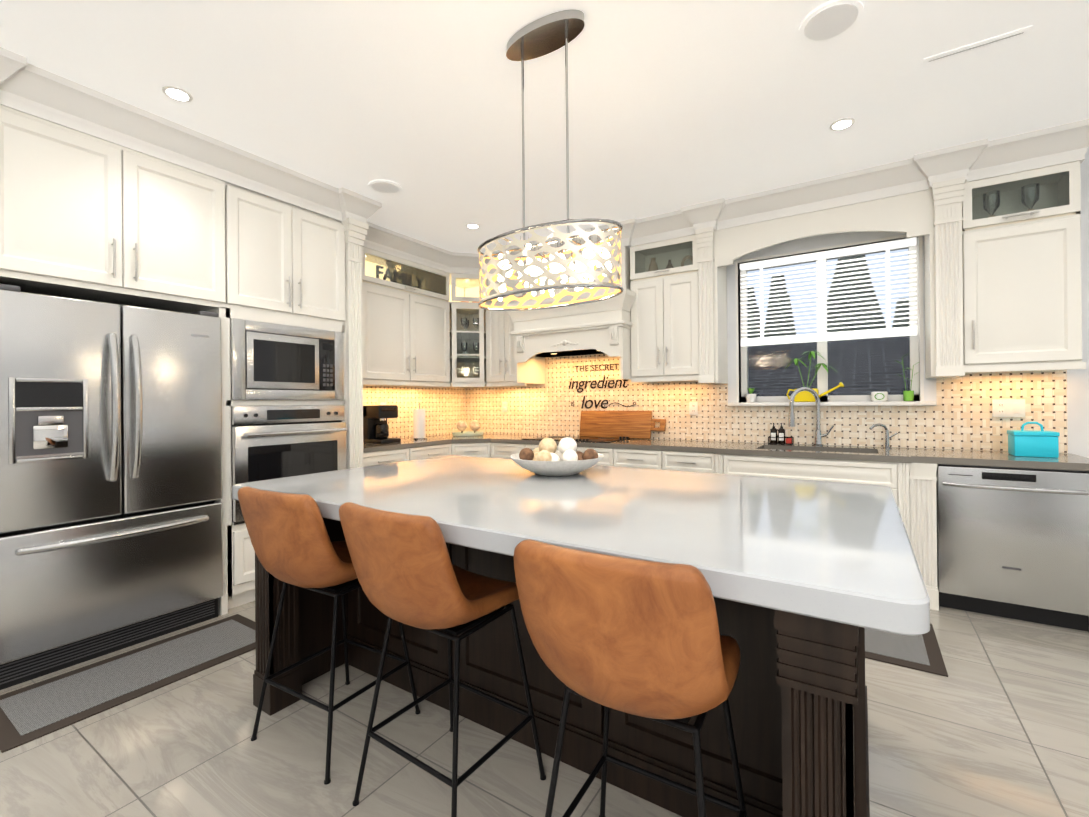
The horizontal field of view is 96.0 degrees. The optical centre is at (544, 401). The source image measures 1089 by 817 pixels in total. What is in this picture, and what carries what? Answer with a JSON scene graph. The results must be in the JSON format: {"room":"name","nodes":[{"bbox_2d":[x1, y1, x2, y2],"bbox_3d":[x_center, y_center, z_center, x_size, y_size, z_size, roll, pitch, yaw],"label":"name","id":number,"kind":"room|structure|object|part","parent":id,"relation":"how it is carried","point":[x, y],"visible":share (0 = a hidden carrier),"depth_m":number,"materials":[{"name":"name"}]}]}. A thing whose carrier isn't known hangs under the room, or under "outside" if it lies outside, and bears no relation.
{"room":"kitchen","nodes":[
{"label":"kitchen","id":0,"kind":"room"},
{"bbox_2d":[0,105,231,312],"bbox_3d":[-2.500,-0.954,2.751,0.720,0.785,0.994,-1,0,33],"label":"upper cabinet","id":1,"kind":"object","parent":0,"relation":"attached to","point":[83,216],"depth_m":2.51,"materials":[{"name":"white paint"}]},
{"bbox_2d":[0,601,1088,816],"bbox_3d":[0.099,1.297,0.682,7.700,0.060,7.900,-1,0,33],"label":"floor","id":2,"kind":"structure","parent":0,"point":[995,723],"depth_m":1.78,"materials":[{"name":"tile"}]},
{"bbox_2d":[0,284,222,689],"bbox_3d":[-2.443,0.385,2.701,0.809,1.815,0.939,-1,0,33],"label":"fridge","id":3,"kind":"object","parent":2,"relation":"on","point":[111,524],"visible":1,"depth_m":2.45,"materials":[{"name":"silver metal"}]},
{"bbox_2d":[0,614,255,752],"bbox_3d":[-1.917,1.282,2.373,0.520,0.010,1.050,-1,0,33],"label":"area rug","id":4,"kind":"object","parent":2,"relation":"on","point":[32,712],"visible":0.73,"depth_m":2.25,"materials":[{"name":"grey fabric"}]},
{"bbox_2d":[212,184,351,614],"bbox_3d":[-2.009,-0.029,3.496,0.720,2.640,0.855,-1,0,33],"label":"tall cabinet","id":5,"kind":"object","parent":2,"relation":"on","point":[290,262],"depth_m":3.20,"materials":[{"name":"white paint"}]},
{"bbox_2d":[231,318,343,399],"bbox_3d":[-1.710,-0.260,3.323,0.051,0.501,0.766,-1,0,33],"label":"microwave","id":6,"kind":"object","parent":5,"relation":"in","point":[271,361],"visible":0.98,"depth_m":3.26,"materials":[{"name":"silver metal"}]},
{"bbox_2d":[231,405,346,524],"bbox_3d":[-1.671,0.391,3.300,0.131,0.728,0.766,-1,0,33],"label":"built-in oven","id":7,"kind":"object","parent":5,"relation":"in","point":[273,442],"visible":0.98,"depth_m":3.23,"materials":[{"name":"silver metal"}]},
{"bbox_2d":[237,486,419,784],"bbox_3d":[-0.832,0.794,1.903,0.472,0.967,0.531,-1,0,33],"label":"bar stool","id":8,"kind":"object","parent":2,"relation":"on","point":[292,544],"visible":0.85,"depth_m":1.69,"materials":[{"name":"brown leather"}]},
{"bbox_3d":[-0.812,0.978,1.931,0.472,0.598,0.463,-1,0,33],"label":"frame","id":9,"kind":"part","parent":8,"relation":"part of","materials":[{"name":"black metal"}]},
{"bbox_2d":[363,444,450,466],"bbox_3d":[-1.429,0.850,4.437,0.658,0.876,1.088,-1,0,33],"label":"base cabinet","id":10,"kind":"object","parent":2,"relation":"on","point":[388,456],"visible":0.19,"depth_m":4.26,"materials":[{"name":"white paint"}]},
{"bbox_2d":[339,502,545,816],"bbox_3d":[-0.324,0.789,1.573,0.465,0.967,0.527,-1,0,33],"label":"bar stool","id":11,"kind":"object","parent":2,"relation":"on","point":[408,572],"visible":0.96,"depth_m":1.38,"materials":[{"name":"brown leather"}]},
{"bbox_3d":[-0.303,0.973,1.602,0.465,0.598,0.456,-1,0,33],"label":"frame","id":12,"kind":"part","parent":11,"relation":"part of","materials":[{"name":"black metal"}]},
{"bbox_2d":[451,443,490,457],"bbox_3d":[-0.804,0.846,5.199,0.881,0.876,0.887,-1,0,33],"label":"base cabinet","id":13,"kind":"object","parent":2,"relation":"on","point":[473,449],"visible":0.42,"depth_m":4.78,"materials":[{"name":"white paint"}]},
{"bbox_2d":[491,443,526,458],"bbox_3d":[-0.188,0.840,4.959,0.419,0.876,0.620,-1,0,33],"label":"base cabinet","id":14,"kind":"object","parent":2,"relation":"on","point":[498,450],"depth_m":4.72,"materials":[{"name":"white paint"}]},
{"bbox_2d":[363,434,486,452],"bbox_3d":[-1.274,0.390,4.474,0.888,0.040,1.320,-1,0,33],"label":"countertop","id":15,"kind":"structure","parent":14,"relation":"on","point":[407,442],"depth_m":4.53,"materials":[{"name":"beige stone"}]},
{"bbox_2d":[363,405,400,443],"bbox_3d":[-1.495,0.205,4.436,0.320,0.335,0.220,-1,0,33],"label":"coffee maker","id":16,"kind":"object","parent":15,"relation":"on","point":[375,427],"visible":0.94,"depth_m":4.37,"materials":[{"name":"black plastic"}]},
{"bbox_2d":[412,403,426,439],"bbox_3d":[-1.228,0.194,4.811,0.150,0.354,0.150,-1,0,33],"label":"paper towel holder","id":17,"kind":"object","parent":15,"relation":"on","point":[419,429],"visible":1,"depth_m":4.76,"materials":[{"name":"white paper"}]},
{"bbox_2d":[455,433,1088,470],"bbox_3d":[0.998,0.370,4.158,5.048,0.040,0.677,-1,0,33],"label":"countertop","id":18,"kind":"structure","parent":14,"relation":"on","point":[1065,461],"depth_m":3.34,"materials":[{"name":"grey stone"}]},
{"bbox_2d":[452,420,483,435],"bbox_3d":[-0.826,0.286,5.290,0.336,0.163,0.336,-1,0,33],"label":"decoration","id":19,"kind":"object","parent":18,"relation":"on","point":[474,425],"visible":1,"depth_m":5.24,"materials":[{"name":"beige"}]},
{"bbox_2d":[522,435,629,442],"bbox_3d":[0.289,0.346,4.619,0.898,0.022,0.490,-1,0,33],"label":"cooktop","id":20,"kind":"object","parent":18,"relation":"in","point":[589,439],"visible":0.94,"depth_m":4.57,"materials":[{"name":"black glass"}]},
{"bbox_2d":[579,411,665,438],"bbox_3d":[0.730,0.220,4.681,0.875,0.259,0.066,-1,0,33],"label":"cutting board","id":21,"kind":"object","parent":18,"relation":"on","point":[629,424],"visible":1,"depth_m":4.67,"materials":[{"name":"brown wood"}]},
{"bbox_2d":[768,423,793,444],"bbox_3d":[1.887,0.257,3.914,0.175,0.169,0.081,-1,0,33],"label":"soap caddy","id":22,"kind":"object","parent":18,"relation":"on","point":[773,436],"visible":1,"depth_m":3.90,"materials":[{"name":"black metal"}]},
{"bbox_2d":[788,387,833,445],"bbox_3d":[2.019,0.115,3.714,0.298,0.450,0.184,-1,0,33],"label":"kitchen faucet","id":23,"kind":"object","parent":18,"relation":"on","point":[791,423],"visible":1,"depth_m":3.72,"materials":[{"name":"silver metal"}]},
{"bbox_2d":[869,423,897,448],"bbox_3d":[2.415,0.247,3.492,0.171,0.179,0.107,-1,0,33],"label":"filter faucet","id":24,"kind":"object","parent":18,"relation":"on","point":[887,437],"visible":1,"depth_m":3.49,"materials":[{"name":"silver metal"}]},
{"bbox_2d":[1007,422,1059,457],"bbox_3d":[2.952,0.227,2.966,0.198,0.206,0.168,-1,0,33],"label":"box","id":25,"kind":"object","parent":18,"relation":"on","point":[1022,442],"visible":1,"depth_m":2.91,"materials":[{"name":"teal plastic"}]},
{"bbox_2d":[527,444,558,450],"bbox_3d":[0.164,0.836,4.732,0.420,0.876,0.620,-1,0,33],"label":"base cabinet","id":26,"kind":"object","parent":2,"relation":"on","point":[532,447],"depth_m":4.54,"materials":[{"name":"white paint"}]},
{"bbox_2d":[253,518,869,816],"bbox_3d":[0.015,0.838,2.014,2.196,0.865,1.272,-1,0,33],"label":"kitchen island","id":27,"kind":"object","parent":2,"relation":"on","point":[797,700],"visible":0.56,"depth_m":1.54,"materials":[{"name":"brown wood"}]},
{"bbox_2d":[232,455,929,635],"bbox_3d":[0.009,0.375,2.017,2.375,0.060,1.350,-1,0,33],"label":"island countertop","id":28,"kind":"structure","parent":27,"relation":"on","point":[841,552],"depth_m":1.40,"materials":[{"name":"white stone"}]},
{"bbox_2d":[510,437,603,475],"bbox_3d":[0.058,0.258,2.348,0.450,0.174,0.450,-1,0,33],"label":"bowl","id":29,"kind":"object","parent":28,"relation":"on","point":[545,458],"visible":1,"depth_m":2.24,"materials":[{"name":"white ceramic"}]},
{"bbox_2d":[576,447,614,465],"bbox_3d":[0.542,0.832,4.487,0.480,0.876,0.620,-1,0,33],"label":"base cabinet","id":30,"kind":"object","parent":2,"relation":"on","point":[608,459],"depth_m":4.14,"materials":[{"name":"white paint"}]},
{"bbox_2d":[514,539,746,816],"bbox_3d":[0.229,0.783,1.168,0.465,0.967,0.527,-1,0,33],"label":"bar stool","id":31,"kind":"object","parent":2,"relation":"on","point":[642,638],"visible":1,"depth_m":0.95,"materials":[{"name":"brown leather"}]},
{"bbox_3d":[0.250,0.968,1.197,0.465,0.598,0.456,-1,0,33],"label":"frame","id":32,"kind":"part","parent":31,"relation":"part of","materials":[{"name":"black metal"}]},
{"bbox_2d":[615,449,658,468],"bbox_3d":[0.920,0.829,4.243,0.420,0.876,0.620,-1,0,33],"label":"base cabinet","id":33,"kind":"object","parent":2,"relation":"on","point":[632,458],"depth_m":3.98,"materials":[{"name":"white paint"}]},
{"bbox_2d":[659,451,742,474],"bbox_3d":[1.287,0.825,3.987,0.475,0.876,0.652,-1,0,33],"label":"base cabinet","id":34,"kind":"object","parent":2,"relation":"on","point":[668,460],"depth_m":3.70,"materials":[{"name":"white paint"}]},
{"bbox_2d":[739,471,914,553],"bbox_3d":[1.922,0.927,3.572,1.150,0.660,0.660,-1,0,33],"label":"base cabinet","id":35,"kind":"object","parent":2,"relation":"on","point":[902,496],"depth_m":3.03,"materials":[{"name":"white paint"}]},
{"bbox_2d":[865,623,947,676],"bbox_3d":[1.597,1.253,2.751,0.970,0.010,0.620,-1,0,33],"label":"area rug","id":36,"kind":"object","parent":2,"relation":"on","point":[922,652],"visible":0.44,"depth_m":2.45,"materials":[{"name":"grey fabric"}]},
{"bbox_2d":[936,464,1088,631],"bbox_3d":[2.772,0.812,2.978,0.647,0.871,0.621,-1,0,33],"label":"dishwasher","id":37,"kind":"object","parent":2,"relation":"on","point":[1012,543],"visible":1,"depth_m":2.76,"materials":[{"name":"silver metal"}]},
{"bbox_2d":[0,0,1088,252],"bbox_3d":[0.074,-1.583,0.688,7.700,0.060,7.900,-1,0,33],"label":"ceiling","id":38,"kind":"structure","parent":0,"point":[676,104],"depth_m":2.43,"materials":[{"name":"white paint"}]},
{"bbox_2d":[162,86,192,101],"bbox_3d":[-1.828,-1.530,2.442,0.123,0.009,0.123,0,0,-12],"label":"recessed light","id":39,"kind":"object","parent":38,"relation":"in","point":[177,94],"depth_m":2.44,"materials":[{"name":"white"}]},
{"bbox_2d":[368,179,401,194],"bbox_3d":[-1.138,-1.532,3.508,0.229,0.012,0.229,-1,0,27],"label":"ceiling speaker","id":40,"kind":"object","parent":38,"relation":"attached to","point":[382,186],"depth_m":3.49,"materials":[{"name":"white plastic"}]},
{"bbox_2d":[466,223,479,228],"bbox_3d":[-0.628,-1.536,4.298,0.123,0.009,0.123,0,0,-12],"label":"recessed light","id":41,"kind":"object","parent":38,"relation":"in","point":[471,225],"depth_m":4.29,"materials":[{"name":"white"}]},
{"bbox_2d":[477,9,622,310],"bbox_3d":[0.002,-0.987,2.059,0.686,1.126,0.346,-1,0,33],"label":"pendant light","id":42,"kind":"object","parent":38,"relation":"hanging from","point":[544,35],"visible":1,"depth_m":1.99,"materials":[{"name":"silver metal"}]},
{"bbox_2d":[799,0,863,42],"bbox_3d":[1.172,-1.555,2.010,0.229,0.012,0.229,-1,0,27],"label":"ceiling speaker","id":43,"kind":"object","parent":38,"relation":"attached to","point":[830,20],"depth_m":2.00,"materials":[{"name":"white plastic"}]},
{"bbox_2d":[829,117,854,130],"bbox_3d":[1.676,-1.559,2.760,0.123,0.009,0.123,0,0,-12],"label":"recessed light","id":44,"kind":"object","parent":38,"relation":"in","point":[844,123],"depth_m":2.75,"materials":[{"name":"white"}]},
{"bbox_2d":[922,25,1031,66],"bbox_3d":[1.898,-1.564,2.164,0.360,0.006,0.060,-1,0,33],"label":"ceiling vent","id":45,"kind":"object","parent":38,"relation":"in","point":[995,40],"visible":1,"depth_m":2.16,"materials":[{"name":"white"}]},
{"bbox_2d":[494,147,1088,457],"bbox_3d":[2.233,-0.156,3.858,7.460,2.820,0.160,-1,0,33],"label":"wall","id":46,"kind":"structure","parent":0,"point":[1078,407],"depth_m":3.44,"materials":[{"name":"paint"}]},
{"bbox_2d":[363,384,466,437],"bbox_3d":[-1.479,0.086,4.981,0.002,0.573,1.950,-1,0,33],"label":"tile backsplash","id":47,"kind":"structure","parent":46,"relation":"attached to","point":[444,407],"depth_m":5.26,"materials":[{"name":"beige tile"}]},
{"bbox_2d":[449,273,486,386],"bbox_3d":[-0.857,-0.753,5.394,0.606,1.205,0.607,-1,0,33],"label":"upper cabinet","id":48,"kind":"object","parent":46,"relation":"attached to","point":[468,308],"visible":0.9,"depth_m":5.18,"materials":[{"name":"white paint"}]},
{"bbox_2d":[461,318,478,377],"bbox_3d":[-0.822,-0.560,5.439,0.252,0.705,0.252,-1,0,33],"label":"glassware","id":49,"kind":"object","parent":48,"relation":"in","point":[463,370],"depth_m":5.37,"materials":[{"name":"clear glass"}]},
{"bbox_2d":[0,47,1088,274],"bbox_3d":[0.234,-1.455,2.639,4.788,0.192,4.050,-1,0,33],"label":"crown molding","id":50,"kind":"structure","parent":46,"relation":"attached to","point":[31,89],"depth_m":3.08,"materials":[{"name":"white wood"}]},
{"bbox_2d":[506,246,634,383],"bbox_3d":[0.304,-0.777,4.660,1.254,1.180,0.578,-1,0,33],"label":"range hood","id":51,"kind":"object","parent":46,"relation":"attached to","point":[597,327],"visible":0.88,"depth_m":4.42,"materials":[{"name":"white paint"}]},
{"bbox_2d":[467,354,1067,452],"bbox_3d":[1.171,-0.183,4.447,5.034,1.064,0.002,-1,0,33],"label":"tile backsplash","id":52,"kind":"structure","parent":46,"relation":"attached to","point":[959,416],"depth_m":4.03,"materials":[{"name":"beige tile"}]},
{"bbox_2d":[502,402,507,411],"bbox_3d":[-0.445,0.061,5.478,0.075,0.116,0.008,-1,0,33],"label":"wall outlet plate","id":53,"kind":"object","parent":52,"relation":"attached to","point":[504,404],"depth_m":5.48,"materials":[{"name":"white plastic"}]},
{"bbox_2d":[581,396,607,408],"bbox_3d":[0.497,0.008,4.873,0.300,0.131,0.003,-1,0,33],"label":"sign","id":54,"kind":"object","parent":52,"relation":"attached to","point":[596,405],"visible":1,"depth_m":4.88,"materials":[{"name":"grey plastic"}]},
{"bbox_2d":[575,364,616,371],"bbox_3d":[0.511,-0.333,4.863,0.482,0.060,0.003,-1,0,33],"label":"sign","id":55,"kind":"object","parent":52,"relation":"attached to","point":[596,367],"visible":1,"depth_m":4.86,"materials":[{"name":"grey plastic"}]},
{"bbox_2d":[569,376,627,392],"bbox_3d":[0.524,-0.167,4.856,0.656,0.155,0.003,-1,0,33],"label":"sign","id":56,"kind":"object","parent":52,"relation":"attached to","point":[603,380],"visible":1,"depth_m":4.85,"materials":[{"name":"grey plastic"}]},
{"bbox_2d":[689,402,697,414],"bbox_3d":[1.319,0.063,4.337,0.075,0.116,0.008,-1,0,33],"label":"wall outlet plate","id":57,"kind":"object","parent":52,"relation":"attached to","point":[693,406],"depth_m":4.33,"materials":[{"name":"white plastic"}]},
{"bbox_2d":[992,399,1024,416],"bbox_3d":[3.049,0.046,3.219,0.160,0.116,0.009,-1,0,33],"label":"wall outlet plate","id":58,"kind":"object","parent":52,"relation":"attached to","point":[1009,408],"depth_m":3.22,"materials":[{"name":"white plastic"}]},
{"bbox_2d":[485,161,1085,386],"bbox_3d":[1.308,-0.762,4.115,4.416,1.230,0.403,-1,0,33],"label":"upper cabinet","id":59,"kind":"object","parent":46,"relation":"attached to","point":[1003,291],"visible":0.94,"depth_m":3.12,"materials":[{"name":"white paint"}]},
{"bbox_2d":[648,258,657,271],"bbox_3d":[0.970,-1.176,4.370,0.100,0.200,0.098,-1,0,33],"label":"vase","id":60,"kind":"object","parent":59,"relation":"in","point":[653,260],"depth_m":4.34,"materials":[{"name":"beige"}]},
{"bbox_2d":[666,260,673,268],"bbox_3d":[1.096,-1.157,4.288,0.120,0.160,0.117,-1,0,33],"label":"vase","id":61,"kind":"object","parent":59,"relation":"in","point":[669,263],"depth_m":4.27,"materials":[{"name":"beige"}]},
{"bbox_2d":[681,255,692,265],"bbox_3d":[1.230,-1.165,4.201,0.122,0.172,0.059,-1,0,15],"label":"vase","id":62,"kind":"object","parent":59,"relation":"in","point":[691,258],"depth_m":4.20,"materials":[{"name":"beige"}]},
{"bbox_2d":[983,190,999,216],"bbox_3d":[2.868,-1.215,3.143,0.084,0.240,0.082,-1,0,33],"label":"vase","id":63,"kind":"object","parent":59,"relation":"in","point":[997,203],"depth_m":3.13,"materials":[{"name":"clear"}]},
{"bbox_2d":[1021,183,1038,210],"bbox_3d":[3.019,-1.217,3.045,0.084,0.240,0.082,-1,0,33],"label":"wine glass","id":64,"kind":"object","parent":59,"relation":"in","point":[1024,197],"depth_m":3.04,"materials":[{"name":"clear"}]},
{"bbox_2d":[728,234,935,405],"bbox_3d":[2.178,-0.580,3.853,1.380,1.230,0.220,-1,0,33],"label":"window","id":65,"kind":"structure","parent":46,"relation":"in","point":[916,349],"depth_m":3.83,"materials":[{"name":"white"}]},
{"bbox_2d":[746,388,756,401],"bbox_3d":[1.737,-0.055,4.120,0.086,0.125,0.085,-1,0,33],"label":"succulent pot","id":66,"kind":"object","parent":65,"relation":"on","point":[750,397],"visible":1,"depth_m":4.09,"materials":[{"name":"white ceramic"}]},
{"bbox_2d":[784,351,843,401],"bbox_3d":[2.098,-0.196,3.856,0.447,0.400,0.130,-1,0,33],"label":"potted plant","id":67,"kind":"object","parent":65,"relation":"on","point":[804,396],"visible":0.85,"depth_m":3.86,"materials":[{"name":"yellow metal"}]},
{"bbox_2d":[740,237,916,346],"bbox_3d":[2.177,-0.822,3.855,1.200,0.697,0.055,-1,0,33],"label":"window blind","id":68,"kind":"object","parent":65,"relation":"attached to","point":[887,331],"visible":1,"depth_m":3.81,"materials":[{"name":"white plastic"}]},
{"bbox_2d":[871,391,887,400],"bbox_3d":[2.483,-0.036,3.635,0.104,0.072,0.108,-1,0,33],"label":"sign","id":69,"kind":"object","parent":65,"relation":"on","point":[879,396],"visible":1,"depth_m":3.60,"materials":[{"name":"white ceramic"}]},
{"bbox_2d":[897,354,918,400],"bbox_3d":[2.629,-0.175,3.542,0.151,0.347,0.064,-1,0,33],"label":"potted plant","id":70,"kind":"object","parent":65,"relation":"on","point":[908,395],"visible":0.98,"depth_m":3.53,"materials":[{"name":"green"}]},
{"bbox_3d":[-3.046,-0.112,2.711,0.160,2.820,7.820,-1,0,33],"label":"wall","id":71,"kind":"structure","parent":0,"visible":0},
{"bbox_2d":[362,247,365,270],"bbox_3d":[-1.786,-1.191,4.201,0.350,0.317,0.317,-1,0,33],"label":"upper cabinet","id":72,"kind":"object","parent":71,"relation":"attached to","point":[363,248],"depth_m":4.23,"materials":[{"name":"white paint"}]},
{"bbox_2d":[362,271,449,386],"bbox_3d":[-1.425,-0.636,4.751,0.350,0.910,1.088,-1,0,33],"label":"upper cabinet","id":73,"kind":"object","parent":71,"relation":"attached to","point":[406,321],"depth_m":4.60,"materials":[{"name":"white paint"}]},
{"bbox_2d":[365,261,485,302],"bbox_3d":[-1.155,-1.190,4.944,0.572,0.283,1.652,-1,0,33],"label":"upper cabinet","id":74,"kind":"object","parent":71,"relation":"attached to","point":[460,291],"depth_m":5.67,"materials":[{"name":"white wood"}]},
{"bbox_2d":[376,265,385,279],"bbox_3d":[-1.373,-1.179,4.706,0.024,0.124,0.573,-1,0,33],"label":"family sign","id":75,"kind":"object","parent":74,"relation":"in","point":[379,273],"depth_m":4.47,"materials":[{"name":"brown"}]},
{"label":"outside","id":76,"kind":"structure","parent":0,"visible":0},
{"bbox_2d":[747,249,908,335],"bbox_3d":[16.508,-12.828,25.448,60.000,32.000,0.001,-1,0,33],"label":"sky","id":77,"kind":"structure","parent":76,"point":[831,278],"depth_m":26.70,"materials":[{"name":"white"}]},
{"bbox_2d":[747,255,908,337],"bbox_3d":[8.724,-1.319,14.983,13.100,6.137,3.700,-1,0,33],"label":"trees","id":78,"kind":"object","parent":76,"point":[838,308],"depth_m":14.07,"materials":[{"name":"plant"}]},
{"bbox_2d":[748,336,909,395],"bbox_3d":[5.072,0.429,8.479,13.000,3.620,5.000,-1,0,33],"label":"window glass","id":79,"kind":"structure","parent":76,"point":[834,353],"depth_m":8.95,"materials":[{"name":"black glass"}]}
]}

